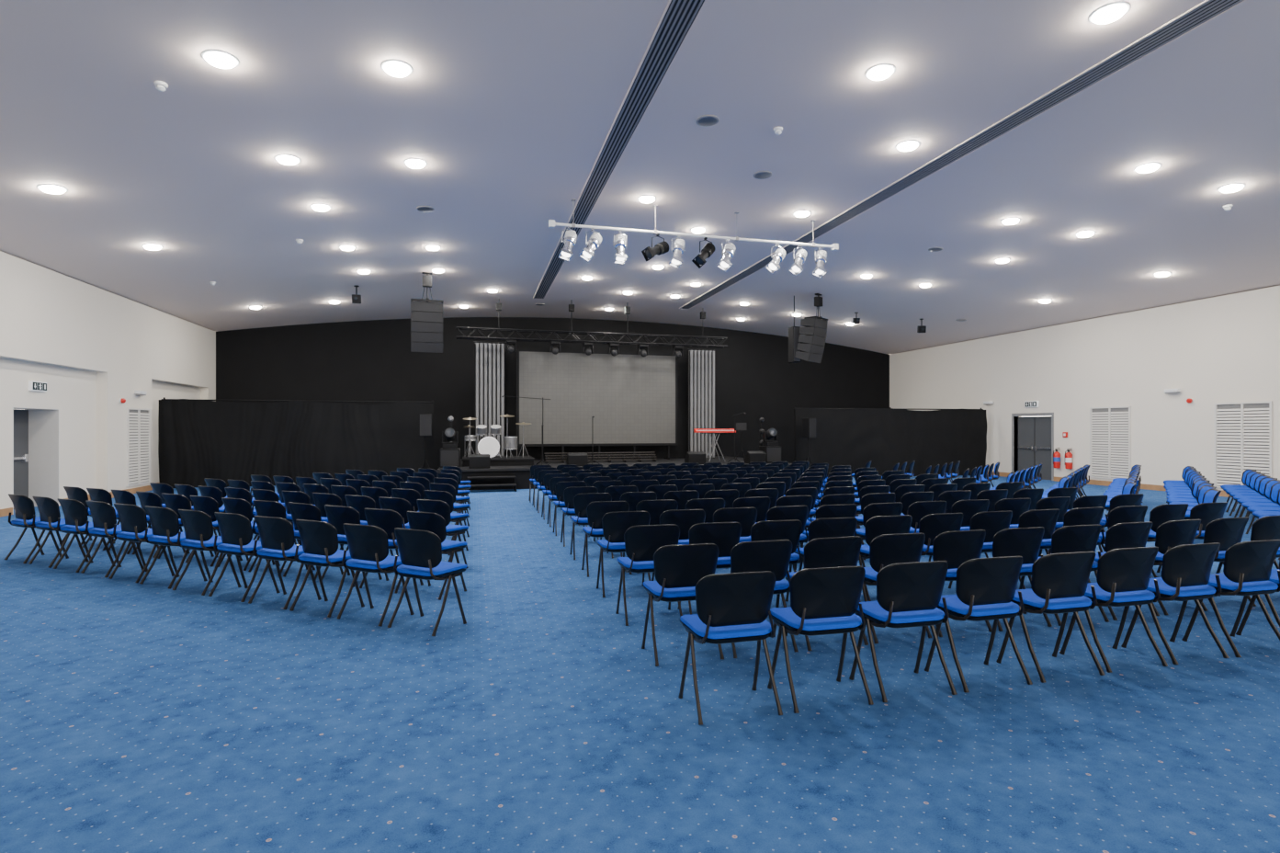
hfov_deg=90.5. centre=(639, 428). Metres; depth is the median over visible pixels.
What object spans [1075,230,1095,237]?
recessed light
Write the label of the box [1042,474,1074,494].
chair
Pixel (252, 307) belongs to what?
recessed light
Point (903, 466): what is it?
chair
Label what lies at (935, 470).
chair
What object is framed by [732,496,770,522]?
chair
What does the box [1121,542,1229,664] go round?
chair
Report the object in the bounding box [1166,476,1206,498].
chair
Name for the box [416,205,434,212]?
ceiling speaker
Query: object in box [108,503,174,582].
chair
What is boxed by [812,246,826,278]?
spotlight
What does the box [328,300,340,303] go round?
recessed light
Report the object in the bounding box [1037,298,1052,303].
recessed light
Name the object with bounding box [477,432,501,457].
bass drum
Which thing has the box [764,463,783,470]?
chair
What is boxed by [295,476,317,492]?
chair
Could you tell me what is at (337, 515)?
chair
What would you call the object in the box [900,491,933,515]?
chair
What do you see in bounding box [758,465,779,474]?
chair
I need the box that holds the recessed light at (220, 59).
[201,49,239,68]
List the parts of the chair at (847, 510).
backrest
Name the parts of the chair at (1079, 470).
backrest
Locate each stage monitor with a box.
[468,453,490,468]
[566,452,588,465]
[684,451,706,464]
[744,451,766,463]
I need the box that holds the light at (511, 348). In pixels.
[505,339,516,352]
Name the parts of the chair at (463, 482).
backrest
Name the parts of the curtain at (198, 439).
rail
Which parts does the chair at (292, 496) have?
seat, backrest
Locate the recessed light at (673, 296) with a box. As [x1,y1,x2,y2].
[669,294,680,297]
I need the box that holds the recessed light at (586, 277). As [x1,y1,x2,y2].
[580,275,593,280]
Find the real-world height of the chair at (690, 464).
0.814 m
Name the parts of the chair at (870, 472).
backrest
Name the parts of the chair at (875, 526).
seat, leg, backrest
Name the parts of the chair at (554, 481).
leg, leg, seat, backrest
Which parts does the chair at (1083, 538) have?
leg, seat, backrest, leg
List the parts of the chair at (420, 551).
leg, leg, backrest, seat frame, seat, leg, leg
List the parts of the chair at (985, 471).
backrest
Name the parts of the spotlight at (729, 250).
colour frame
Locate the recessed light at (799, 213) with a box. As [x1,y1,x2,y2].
[792,210,811,216]
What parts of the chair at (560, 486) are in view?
leg, leg, seat, backrest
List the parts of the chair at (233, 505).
leg, backrest, leg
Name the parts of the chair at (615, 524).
leg, leg, seat frame, seat, backrest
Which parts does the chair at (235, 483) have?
backrest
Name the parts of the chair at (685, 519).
backrest, seat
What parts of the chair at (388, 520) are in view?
leg, backrest, seat, seat frame, leg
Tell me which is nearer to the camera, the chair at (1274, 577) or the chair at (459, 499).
the chair at (1274, 577)
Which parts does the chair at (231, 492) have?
backrest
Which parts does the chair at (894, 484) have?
backrest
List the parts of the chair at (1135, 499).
backrest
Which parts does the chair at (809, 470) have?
backrest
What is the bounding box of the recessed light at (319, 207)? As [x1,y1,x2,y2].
[309,203,331,211]
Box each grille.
[411,300,442,312]
[411,311,442,322]
[411,321,442,332]
[411,331,442,342]
[411,341,442,352]
[418,207,432,212]
[441,450,458,465]
[698,116,716,125]
[767,447,781,461]
[793,327,800,361]
[808,352,822,362]
[809,418,815,437]
[810,344,824,354]
[812,335,826,346]
[813,327,826,337]
[815,317,827,328]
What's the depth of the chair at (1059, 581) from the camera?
4.08 m
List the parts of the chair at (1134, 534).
seat, leg, backrest, leg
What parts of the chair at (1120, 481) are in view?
seat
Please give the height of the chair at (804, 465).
0.814 m
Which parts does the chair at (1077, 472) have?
backrest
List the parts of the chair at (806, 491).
backrest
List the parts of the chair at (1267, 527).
backrest, leg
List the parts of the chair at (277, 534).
leg, backrest, seat frame, seat, leg, leg, leg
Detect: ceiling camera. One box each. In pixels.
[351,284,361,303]
[852,312,860,323]
[917,318,926,332]
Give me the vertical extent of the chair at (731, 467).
0.814 m
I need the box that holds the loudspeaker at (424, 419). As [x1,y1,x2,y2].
[419,413,431,436]
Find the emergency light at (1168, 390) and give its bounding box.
[1164,388,1181,393]
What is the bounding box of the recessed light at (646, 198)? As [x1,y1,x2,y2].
[637,194,656,203]
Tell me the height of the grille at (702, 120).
0.006 m
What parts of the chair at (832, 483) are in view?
backrest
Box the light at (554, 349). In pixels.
[549,340,560,354]
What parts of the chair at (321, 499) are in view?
seat, backrest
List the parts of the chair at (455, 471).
backrest, seat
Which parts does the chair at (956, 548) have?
seat, backrest, leg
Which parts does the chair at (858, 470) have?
backrest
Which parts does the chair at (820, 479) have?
backrest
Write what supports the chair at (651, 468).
on the floor
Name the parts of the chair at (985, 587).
leg, leg, seat, seat frame, backrest, leg, leg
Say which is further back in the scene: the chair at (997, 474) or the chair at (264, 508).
the chair at (997, 474)
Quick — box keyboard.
[693,428,736,432]
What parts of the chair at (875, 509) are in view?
seat, backrest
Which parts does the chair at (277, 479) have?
backrest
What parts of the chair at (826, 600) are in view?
leg, leg, seat, seat frame, backrest, leg, leg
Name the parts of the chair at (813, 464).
backrest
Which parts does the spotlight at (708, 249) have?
colour frame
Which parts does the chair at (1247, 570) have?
leg, leg, leg, seat, seat frame, backrest, leg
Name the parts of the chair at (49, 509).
leg, seat frame, backrest, leg, leg, seat, leg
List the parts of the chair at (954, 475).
backrest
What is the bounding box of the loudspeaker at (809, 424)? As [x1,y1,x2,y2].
[802,418,815,438]
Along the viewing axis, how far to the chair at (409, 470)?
12.66 m
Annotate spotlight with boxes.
[558,226,577,260]
[579,227,602,261]
[613,229,627,264]
[641,233,668,261]
[668,234,685,268]
[691,237,715,268]
[716,238,736,271]
[764,242,785,273]
[788,244,807,275]
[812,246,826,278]
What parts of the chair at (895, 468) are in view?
backrest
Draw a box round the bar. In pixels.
[548,199,838,250]
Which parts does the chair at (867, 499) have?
seat, backrest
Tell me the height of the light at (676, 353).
0.423 m
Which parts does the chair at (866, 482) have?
backrest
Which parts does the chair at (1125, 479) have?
seat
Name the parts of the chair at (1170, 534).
seat, leg, seat frame, backrest, leg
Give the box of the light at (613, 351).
[608,342,619,356]
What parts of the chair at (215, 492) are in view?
backrest, seat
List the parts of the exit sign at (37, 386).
panel, panel, panel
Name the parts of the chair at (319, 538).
leg, backrest, seat frame, leg, seat, leg, leg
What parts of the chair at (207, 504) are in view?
backrest, leg, seat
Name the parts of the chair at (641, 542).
leg, leg, seat frame, seat, backrest, leg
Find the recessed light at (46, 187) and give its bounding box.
[36,183,67,193]
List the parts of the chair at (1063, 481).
backrest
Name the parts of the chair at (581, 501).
leg, leg, seat, backrest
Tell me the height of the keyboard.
0.135 m
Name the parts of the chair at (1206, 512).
seat frame, seat, backrest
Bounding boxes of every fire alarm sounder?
[119,397,125,403]
[1186,397,1193,403]
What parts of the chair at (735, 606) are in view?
leg, leg, seat, seat frame, backrest, leg, leg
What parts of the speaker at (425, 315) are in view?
flying frame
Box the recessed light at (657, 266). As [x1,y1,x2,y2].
[651,264,664,269]
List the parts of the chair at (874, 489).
backrest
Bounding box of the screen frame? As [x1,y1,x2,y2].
[504,345,687,459]
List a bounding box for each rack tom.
[475,424,487,435]
[489,424,501,435]
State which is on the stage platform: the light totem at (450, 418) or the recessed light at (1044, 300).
the light totem at (450, 418)
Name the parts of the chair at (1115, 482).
seat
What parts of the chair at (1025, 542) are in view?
leg, backrest, leg, seat, leg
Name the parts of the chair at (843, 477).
backrest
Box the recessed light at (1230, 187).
[1217,182,1246,192]
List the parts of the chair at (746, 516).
seat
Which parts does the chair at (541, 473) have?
leg, backrest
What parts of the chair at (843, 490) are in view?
backrest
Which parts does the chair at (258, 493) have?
backrest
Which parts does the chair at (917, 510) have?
seat, backrest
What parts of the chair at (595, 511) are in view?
leg, leg, seat, backrest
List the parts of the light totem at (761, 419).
post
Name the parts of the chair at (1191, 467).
seat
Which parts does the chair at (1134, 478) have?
seat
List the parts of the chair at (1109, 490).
seat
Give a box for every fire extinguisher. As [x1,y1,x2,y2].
[1053,447,1060,468]
[1064,448,1072,469]
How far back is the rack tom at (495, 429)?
18.24 m
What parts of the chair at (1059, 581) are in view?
leg, leg, seat, seat frame, leg, backrest, leg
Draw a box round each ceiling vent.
[532,0,706,298]
[679,0,1246,309]
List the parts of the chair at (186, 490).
backrest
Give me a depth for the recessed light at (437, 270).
15.57 m
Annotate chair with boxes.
[4,493,64,563]
[28,495,90,567]
[52,498,115,572]
[62,486,108,544]
[80,500,144,577]
[82,487,135,550]
[108,488,158,554]
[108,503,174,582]
[131,490,185,557]
[139,505,207,589]
[149,482,173,507]
[157,493,214,558]
[171,509,241,595]
[174,484,216,535]
[185,495,242,566]
[198,485,226,535]
[204,477,226,497]
[208,511,280,601]
[217,497,275,570]
[224,487,256,534]
[227,479,255,508]
[248,499,307,576]
[248,515,321,609]
[249,474,280,500]
[250,480,281,506]
[251,488,296,544]
[272,475,294,522]
[275,482,300,507]
[281,490,310,545]
[283,501,343,579]
[289,519,364,617]
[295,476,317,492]
[303,483,328,505]
[312,472,333,484]
[312,492,343,550]
[318,504,382,587]
[319,477,341,493]
[330,485,357,506]
[334,473,354,486]
[336,522,414,626]
[344,494,393,555]
[345,469,364,479]
[346,478,370,495]
[357,474,379,487]
[359,508,423,593]
[361,486,388,509]
[368,470,387,480]
[372,480,396,497]
[378,496,411,556]
[382,475,404,488]
[387,527,467,635]
[389,471,409,481]
[391,487,420,511]
[396,467,415,475]
[399,481,424,498]
[406,510,467,600]
[407,475,430,489]
[413,472,434,483]
[416,498,468,567]
[418,468,438,477]
[423,489,468,555]
[429,483,469,540]
[433,477,470,526]
[437,473,469,517]
[441,468,470,509]
[442,465,470,503]
[528,464,553,502]
[532,466,556,507]
[536,469,563,512]
[541,473,571,519]
[546,476,579,526]
[552,481,587,535]
[556,464,577,470]
[560,486,599,546]
[561,466,584,473]
[567,469,591,476]
[569,492,613,559]
[576,472,601,516]
[581,500,632,577]
[582,464,603,469]
[582,475,611,486]
[589,465,611,472]
[592,480,623,492]
[596,510,651,597]
[597,468,621,475]
[600,485,638,539]
[606,472,632,480]
[608,463,627,468]
[615,523,682,625]
[616,465,638,472]
[616,475,644,485]
[620,491,656,556]
[625,468,649,475]
[629,479,659,491]
[632,463,652,468]
[635,498,678,573]
[637,471,661,479]
[641,543,724,666]
[642,465,663,471]
[645,484,677,499]
[649,475,677,485]
[651,509,705,580]
[653,467,676,475]
[656,463,675,467]
[663,490,699,509]
[665,478,693,490]
[667,470,690,478]
[668,464,688,471]
[677,521,741,614]
[678,570,782,724]
[680,462,699,467]
[680,467,702,474]
[681,474,707,484]
[682,483,714,498]
[685,498,724,522]
[692,464,713,470]
[694,470,718,478]
[699,477,727,489]
[702,462,722,467]
[704,489,739,508]
[707,466,729,474]
[712,473,737,483]
[713,507,757,543]
[717,464,736,470]
[720,482,750,498]
[724,469,747,477]
[726,462,744,466]
[730,539,798,657]
[732,477,759,488]
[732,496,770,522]
[733,466,755,473]
[741,464,760,469]
[743,473,768,483]
[744,487,778,509]
[748,461,766,466]
[750,519,802,601]
[751,469,774,477]
[756,481,785,498]
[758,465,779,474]
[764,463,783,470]
[765,476,792,496]
[765,495,813,545]
[766,505,808,569]
[767,566,873,713]
[770,461,788,467]
[772,472,796,488]
[778,468,800,482]
[783,465,804,477]
[785,487,817,531]
[785,535,868,650]
[788,463,806,473]
[791,480,820,507]
[792,461,809,469]
[794,517,860,601]
[796,475,823,518]
[800,472,824,508]
[802,503,857,568]
[804,468,826,507]
[807,493,859,559]
[808,464,827,483]
[809,463,828,478]
[812,486,854,510]
[815,480,852,506]
[818,475,852,497]
[821,471,851,488]
[822,467,851,485]
[825,464,850,480]
[849,560,957,702]
[851,460,871,477]
[852,467,875,506]
[854,470,878,492]
[854,475,882,516]
[854,479,885,528]
[855,485,890,544]
[855,492,895,559]
[855,501,902,566]
[858,514,912,600]
[861,532,932,643]
[881,462,899,479]
[882,470,905,480]
[885,474,910,487]
[889,478,916,502]
[894,484,924,502]
[900,461,906,474]
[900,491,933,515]
[906,460,915,476]
[907,500,946,561]
[915,473,938,484]
[918,512,962,555]
[920,477,947,491]
[924,555,1032,692]
[925,464,931,474]
[928,483,957,500]
[932,529,992,636]
[933,464,939,473]
[938,461,952,479]
[938,463,947,477]
[938,490,971,513]
[946,460,960,482]
[948,510,1017,589]
[951,476,976,490]
[951,498,989,557]
[962,468,969,477]
[962,482,990,499]
[970,466,976,477]
[974,463,994,481]
[975,464,982,483]
[976,488,1008,553]
[978,464,989,482]
[980,461,999,487]
[989,472,1015,489]
[992,469,1020,488]
[992,526,1052,631]
[994,498,1030,528]
[995,481,1022,498]
[996,551,1105,682]
[1013,487,1043,509]
[1018,468,1025,488]
[1018,509,1059,589]
[1022,524,1109,625]
[1023,464,1035,488]
[1023,466,1030,487]
[1026,463,1042,488]
[1029,464,1040,488]
[1035,496,1070,550]
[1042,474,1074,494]
[1042,475,1069,498]
[1044,472,1076,491]
[1047,487,1077,511]
[1048,507,1105,554]
[1049,470,1079,508]
[1053,468,1082,489]
[1056,466,1085,498]
[1059,546,1167,672]
[1073,495,1108,551]
[1076,465,1087,497]
[1079,464,1090,496]
[1094,521,1160,620]
[1098,505,1148,552]
[1100,481,1136,532]
[1100,493,1144,532]
[1103,474,1138,494]
[1103,475,1137,498]
[1105,472,1139,493]
[1106,478,1136,501]
[1108,468,1140,488]
[1108,470,1140,491]
[1110,466,1141,486]
[1111,465,1141,505]
[1112,464,1143,502]
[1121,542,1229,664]
[1147,503,1188,577]
[1150,519,1208,614]
[1163,465,1193,502]
[1163,468,1197,488]
[1164,466,1196,504]
[1165,470,1200,489]
[1165,472,1201,493]
[1166,474,1204,496]
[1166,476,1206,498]
[1166,478,1210,503]
[1168,481,1214,506]
[1182,539,1279,656]
[1183,487,1221,520]
[1187,484,1216,510]
[1189,501,1227,565]
[1203,516,1256,610]
[1217,515,1279,605]
[1220,468,1257,511]
[1223,470,1260,515]
[1225,472,1265,517]
[1229,474,1270,517]
[1233,476,1277,528]
[1235,559,1279,634]
[1236,478,1279,519]
[1241,481,1279,533]
[1246,488,1279,512]
[1252,509,1279,518]
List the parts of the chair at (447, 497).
backrest, seat, leg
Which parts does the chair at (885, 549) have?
leg, seat, seat frame, backrest, leg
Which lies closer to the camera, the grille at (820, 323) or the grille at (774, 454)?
the grille at (820, 323)
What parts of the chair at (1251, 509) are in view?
seat, backrest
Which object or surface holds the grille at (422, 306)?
attached to the speaker at (425, 315)
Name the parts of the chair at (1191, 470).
seat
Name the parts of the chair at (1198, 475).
seat, backrest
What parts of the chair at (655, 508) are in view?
backrest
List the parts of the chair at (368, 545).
leg, backrest, seat frame, leg, seat, leg, leg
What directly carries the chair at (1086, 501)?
on the floor
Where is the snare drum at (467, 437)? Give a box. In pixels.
[464,435,477,453]
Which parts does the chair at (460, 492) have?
backrest, seat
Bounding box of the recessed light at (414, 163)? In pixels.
[403,158,427,168]
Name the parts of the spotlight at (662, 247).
colour frame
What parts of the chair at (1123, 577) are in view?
leg, leg, seat, leg, seat frame, backrest, leg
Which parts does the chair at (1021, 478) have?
backrest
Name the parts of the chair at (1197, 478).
seat, backrest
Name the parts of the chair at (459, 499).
backrest, seat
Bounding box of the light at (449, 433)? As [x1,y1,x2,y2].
[441,427,458,448]
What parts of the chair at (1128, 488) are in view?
backrest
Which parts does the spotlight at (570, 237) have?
colour frame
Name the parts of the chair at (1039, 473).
backrest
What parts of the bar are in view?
plate, plate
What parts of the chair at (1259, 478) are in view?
leg, seat, backrest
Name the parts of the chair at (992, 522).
seat, backrest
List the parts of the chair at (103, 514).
leg, seat frame, backrest, seat, leg, leg, leg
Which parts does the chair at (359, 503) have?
backrest, seat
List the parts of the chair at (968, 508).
seat, backrest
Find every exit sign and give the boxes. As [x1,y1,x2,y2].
[28,380,46,391]
[1024,400,1038,407]
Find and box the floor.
[0,475,1279,852]
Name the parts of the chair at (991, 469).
backrest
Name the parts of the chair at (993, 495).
backrest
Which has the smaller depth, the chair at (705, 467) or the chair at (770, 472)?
the chair at (770, 472)
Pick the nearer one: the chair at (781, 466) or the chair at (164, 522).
the chair at (164, 522)
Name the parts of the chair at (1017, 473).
backrest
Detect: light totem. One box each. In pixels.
[447,414,453,441]
[758,415,764,445]
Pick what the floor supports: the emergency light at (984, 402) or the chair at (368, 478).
the chair at (368, 478)
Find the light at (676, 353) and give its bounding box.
[672,345,683,358]
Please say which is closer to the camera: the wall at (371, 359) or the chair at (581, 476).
the chair at (581, 476)
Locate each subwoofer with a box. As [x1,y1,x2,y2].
[439,448,460,467]
[758,445,781,463]
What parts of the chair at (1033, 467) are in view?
backrest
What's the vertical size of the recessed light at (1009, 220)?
0.067 m
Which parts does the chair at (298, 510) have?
leg, seat, backrest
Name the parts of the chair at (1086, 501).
backrest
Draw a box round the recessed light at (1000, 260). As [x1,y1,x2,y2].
[994,258,1010,262]
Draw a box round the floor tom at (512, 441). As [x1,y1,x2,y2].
[502,436,518,457]
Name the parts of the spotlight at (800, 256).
colour frame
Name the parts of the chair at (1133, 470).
seat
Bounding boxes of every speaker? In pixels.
[410,271,443,352]
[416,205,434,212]
[696,114,718,126]
[753,170,771,179]
[788,295,800,362]
[794,293,827,362]
[928,247,942,251]
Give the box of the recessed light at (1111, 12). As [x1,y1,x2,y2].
[1087,1,1130,23]
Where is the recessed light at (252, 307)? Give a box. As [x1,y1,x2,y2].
[249,305,261,308]
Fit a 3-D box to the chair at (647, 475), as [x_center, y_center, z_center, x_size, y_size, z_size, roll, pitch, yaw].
[0.138,1.200,11.811,0.499,0.814,0.453,0,0,-16]
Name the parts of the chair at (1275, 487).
leg, seat, backrest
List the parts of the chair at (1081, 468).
backrest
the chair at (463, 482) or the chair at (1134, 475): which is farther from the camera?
the chair at (463, 482)
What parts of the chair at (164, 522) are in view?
leg, seat frame, backrest, seat, leg, leg, leg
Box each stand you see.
[421,436,430,468]
[462,417,476,456]
[464,425,474,456]
[499,414,514,457]
[501,395,550,464]
[516,421,531,457]
[702,432,728,461]
[727,412,746,462]
[735,430,748,460]
[805,438,812,464]
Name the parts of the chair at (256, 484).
backrest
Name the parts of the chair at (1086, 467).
backrest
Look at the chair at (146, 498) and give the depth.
7.92 m
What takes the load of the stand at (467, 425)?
on the drum riser at (496, 460)
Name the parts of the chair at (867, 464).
backrest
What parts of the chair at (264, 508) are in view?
leg, seat frame, backrest, leg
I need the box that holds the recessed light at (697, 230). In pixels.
[690,226,706,233]
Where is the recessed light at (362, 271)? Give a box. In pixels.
[356,269,371,273]
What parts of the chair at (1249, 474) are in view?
leg, seat, backrest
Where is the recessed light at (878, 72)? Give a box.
[864,63,895,79]
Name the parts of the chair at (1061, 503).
backrest, seat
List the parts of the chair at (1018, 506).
seat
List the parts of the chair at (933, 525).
seat frame, seat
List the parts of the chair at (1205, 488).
backrest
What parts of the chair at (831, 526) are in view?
seat, leg, backrest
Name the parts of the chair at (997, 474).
backrest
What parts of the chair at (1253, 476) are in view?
leg, seat, backrest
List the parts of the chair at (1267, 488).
seat, backrest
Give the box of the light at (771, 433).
[762,428,778,446]
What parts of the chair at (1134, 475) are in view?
seat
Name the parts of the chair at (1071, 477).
backrest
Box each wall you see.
[0,250,215,509]
[215,317,889,473]
[889,285,1279,490]
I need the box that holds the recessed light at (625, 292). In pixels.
[622,291,633,294]
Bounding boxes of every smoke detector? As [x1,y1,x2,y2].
[153,80,168,91]
[295,238,303,244]
[773,126,782,135]
[1223,204,1232,210]
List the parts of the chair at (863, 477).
backrest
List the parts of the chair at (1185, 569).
leg, leg, leg, seat, seat frame, backrest, leg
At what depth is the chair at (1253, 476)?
11.40 m
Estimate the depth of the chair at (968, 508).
7.05 m
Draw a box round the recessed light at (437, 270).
[431,268,445,272]
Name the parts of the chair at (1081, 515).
backrest, seat frame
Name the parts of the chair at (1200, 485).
seat, backrest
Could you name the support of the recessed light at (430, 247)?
in the ceiling
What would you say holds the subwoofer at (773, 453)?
on the stage platform
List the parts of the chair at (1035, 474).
backrest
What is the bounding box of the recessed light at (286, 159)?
[273,154,300,164]
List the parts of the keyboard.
control panel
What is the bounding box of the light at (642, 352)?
[637,343,648,357]
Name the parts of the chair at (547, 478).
leg, seat, backrest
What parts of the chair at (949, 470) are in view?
backrest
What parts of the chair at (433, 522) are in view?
backrest, leg, seat frame, seat, leg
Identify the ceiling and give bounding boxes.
[0,0,1279,354]
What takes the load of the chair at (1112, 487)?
on the floor
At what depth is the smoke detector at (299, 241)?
12.43 m
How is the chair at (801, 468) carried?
on the floor
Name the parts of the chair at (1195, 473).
seat, backrest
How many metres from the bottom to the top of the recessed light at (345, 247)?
0.071 m
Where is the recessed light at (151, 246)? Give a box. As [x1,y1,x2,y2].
[141,243,163,249]
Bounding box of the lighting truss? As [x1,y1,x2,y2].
[455,302,727,348]
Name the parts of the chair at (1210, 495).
backrest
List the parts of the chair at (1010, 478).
backrest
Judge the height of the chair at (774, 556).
0.814 m
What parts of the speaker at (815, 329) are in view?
flying frame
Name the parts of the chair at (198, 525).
leg, backrest, seat frame, seat, leg, leg, leg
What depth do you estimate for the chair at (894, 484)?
9.91 m
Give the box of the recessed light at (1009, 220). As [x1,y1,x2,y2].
[1000,217,1020,224]
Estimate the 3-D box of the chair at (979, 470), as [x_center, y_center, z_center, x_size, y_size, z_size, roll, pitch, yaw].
[7.047,1.200,13.518,0.453,0.814,0.499,0,0,28]
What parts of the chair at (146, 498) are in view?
leg, backrest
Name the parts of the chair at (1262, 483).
seat, backrest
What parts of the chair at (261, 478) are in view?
backrest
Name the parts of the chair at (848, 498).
backrest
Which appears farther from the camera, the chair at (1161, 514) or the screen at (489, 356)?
the screen at (489, 356)
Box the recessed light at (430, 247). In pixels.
[424,245,441,250]
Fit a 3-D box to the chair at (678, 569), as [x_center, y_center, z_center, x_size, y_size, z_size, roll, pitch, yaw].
[0.287,1.200,4.535,0.499,0.814,0.453,0,0,-15]
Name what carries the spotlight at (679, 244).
hanging from the bar
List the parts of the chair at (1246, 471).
seat, backrest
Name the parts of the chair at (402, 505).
backrest, seat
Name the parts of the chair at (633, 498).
backrest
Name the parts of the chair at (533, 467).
leg, backrest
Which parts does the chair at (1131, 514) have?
backrest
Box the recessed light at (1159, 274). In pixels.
[1153,271,1172,276]
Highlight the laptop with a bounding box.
[736,422,746,430]
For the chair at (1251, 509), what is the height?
0.814 m
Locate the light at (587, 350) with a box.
[582,341,593,355]
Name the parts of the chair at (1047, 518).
backrest, seat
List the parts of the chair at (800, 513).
backrest, seat, seat frame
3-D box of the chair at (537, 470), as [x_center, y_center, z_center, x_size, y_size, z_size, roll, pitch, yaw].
[-1.958,1.200,13.089,0.499,0.814,0.453,0,0,-14]
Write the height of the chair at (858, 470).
0.814 m
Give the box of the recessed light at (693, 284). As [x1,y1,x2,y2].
[690,283,701,286]
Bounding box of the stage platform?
[437,455,791,490]
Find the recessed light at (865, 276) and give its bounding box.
[860,273,872,278]
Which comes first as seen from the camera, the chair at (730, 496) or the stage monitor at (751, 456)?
the chair at (730, 496)
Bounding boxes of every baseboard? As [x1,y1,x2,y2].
[0,482,158,517]
[987,470,1229,497]
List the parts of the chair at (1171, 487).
seat, backrest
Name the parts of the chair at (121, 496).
backrest, leg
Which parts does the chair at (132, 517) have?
leg, seat frame, backrest, seat, leg, leg, leg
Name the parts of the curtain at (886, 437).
rail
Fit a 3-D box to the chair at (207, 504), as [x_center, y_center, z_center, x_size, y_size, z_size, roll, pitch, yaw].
[-5.092,1.200,7.634,0.499,0.814,0.453,0,0,25]
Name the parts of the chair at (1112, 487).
seat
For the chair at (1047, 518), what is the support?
on the floor
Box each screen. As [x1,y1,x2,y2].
[473,340,505,455]
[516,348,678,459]
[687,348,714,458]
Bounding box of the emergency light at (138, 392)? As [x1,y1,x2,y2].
[134,390,147,395]
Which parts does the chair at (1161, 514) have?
seat, backrest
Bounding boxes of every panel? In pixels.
[126,407,150,486]
[1089,406,1131,478]
[1213,400,1272,487]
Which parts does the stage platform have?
edge trim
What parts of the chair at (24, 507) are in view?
leg, seat frame, backrest, leg, seat, leg, leg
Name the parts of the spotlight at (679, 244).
colour frame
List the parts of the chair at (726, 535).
leg, backrest, seat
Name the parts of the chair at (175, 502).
leg, backrest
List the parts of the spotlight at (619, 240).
colour frame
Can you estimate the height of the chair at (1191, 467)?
0.814 m
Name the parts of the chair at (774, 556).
leg, backrest, leg, seat, seat frame, leg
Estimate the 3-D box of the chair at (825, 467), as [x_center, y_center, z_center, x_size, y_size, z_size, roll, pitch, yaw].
[3.769,1.200,13.684,0.499,0.814,0.453,0,0,-15]
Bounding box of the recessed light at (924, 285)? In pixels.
[918,283,931,287]
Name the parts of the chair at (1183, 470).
seat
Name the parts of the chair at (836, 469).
backrest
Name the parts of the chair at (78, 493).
backrest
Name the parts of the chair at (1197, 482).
seat, backrest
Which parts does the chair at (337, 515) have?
leg, seat, backrest, leg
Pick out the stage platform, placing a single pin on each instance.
(522, 473)
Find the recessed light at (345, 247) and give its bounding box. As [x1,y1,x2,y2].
[339,245,355,250]
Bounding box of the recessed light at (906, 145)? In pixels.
[894,139,920,151]
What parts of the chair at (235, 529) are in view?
leg, backrest, seat frame, seat, leg, leg, leg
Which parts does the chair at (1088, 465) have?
backrest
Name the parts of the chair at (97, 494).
backrest, leg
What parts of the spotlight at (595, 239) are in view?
colour frame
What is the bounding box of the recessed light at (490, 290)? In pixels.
[487,289,498,292]
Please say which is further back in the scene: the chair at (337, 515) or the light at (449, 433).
the light at (449, 433)
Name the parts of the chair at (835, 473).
backrest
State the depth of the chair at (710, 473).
11.92 m
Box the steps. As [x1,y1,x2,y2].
[467,475,516,491]
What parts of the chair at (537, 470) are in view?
backrest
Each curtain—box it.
[158,396,433,487]
[793,406,986,476]
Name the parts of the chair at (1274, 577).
leg, leg, seat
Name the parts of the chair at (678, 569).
leg, leg, seat frame, seat, backrest, leg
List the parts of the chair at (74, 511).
leg, seat frame, backrest, seat, leg, leg, leg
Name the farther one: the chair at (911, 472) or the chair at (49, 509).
the chair at (911, 472)
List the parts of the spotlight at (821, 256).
colour frame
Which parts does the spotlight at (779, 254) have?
colour frame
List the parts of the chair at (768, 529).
backrest, leg, seat, seat frame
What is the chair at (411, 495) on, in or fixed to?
on the floor
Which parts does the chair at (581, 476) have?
backrest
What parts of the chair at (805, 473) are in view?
backrest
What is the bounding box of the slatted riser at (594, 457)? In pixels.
[544,451,656,463]
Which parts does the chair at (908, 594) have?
leg, leg, seat, seat frame, backrest, leg, leg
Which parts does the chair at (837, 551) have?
seat, leg, backrest, leg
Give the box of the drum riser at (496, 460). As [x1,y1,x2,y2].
[461,455,534,465]
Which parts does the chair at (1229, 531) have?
leg, seat, backrest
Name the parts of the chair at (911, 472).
backrest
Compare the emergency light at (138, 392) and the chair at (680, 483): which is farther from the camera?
the emergency light at (138, 392)
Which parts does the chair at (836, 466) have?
backrest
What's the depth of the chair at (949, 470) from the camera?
14.81 m
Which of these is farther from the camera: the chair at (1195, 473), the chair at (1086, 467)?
the chair at (1086, 467)
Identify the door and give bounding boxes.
[12,407,59,514]
[1011,412,1053,480]
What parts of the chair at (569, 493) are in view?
leg, leg, seat, backrest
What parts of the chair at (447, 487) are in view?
backrest, seat, leg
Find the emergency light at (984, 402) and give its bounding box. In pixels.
[983,400,993,404]
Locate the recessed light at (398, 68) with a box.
[380,59,413,77]
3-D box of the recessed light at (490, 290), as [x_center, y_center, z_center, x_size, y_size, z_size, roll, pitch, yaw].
[-4.253,-3.951,18.286,0.328,0.064,0.328,0,0,-8]
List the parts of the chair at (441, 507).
backrest, leg, seat frame, seat, leg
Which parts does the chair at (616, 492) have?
backrest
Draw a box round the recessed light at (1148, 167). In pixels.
[1133,162,1162,172]
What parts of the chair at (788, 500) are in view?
backrest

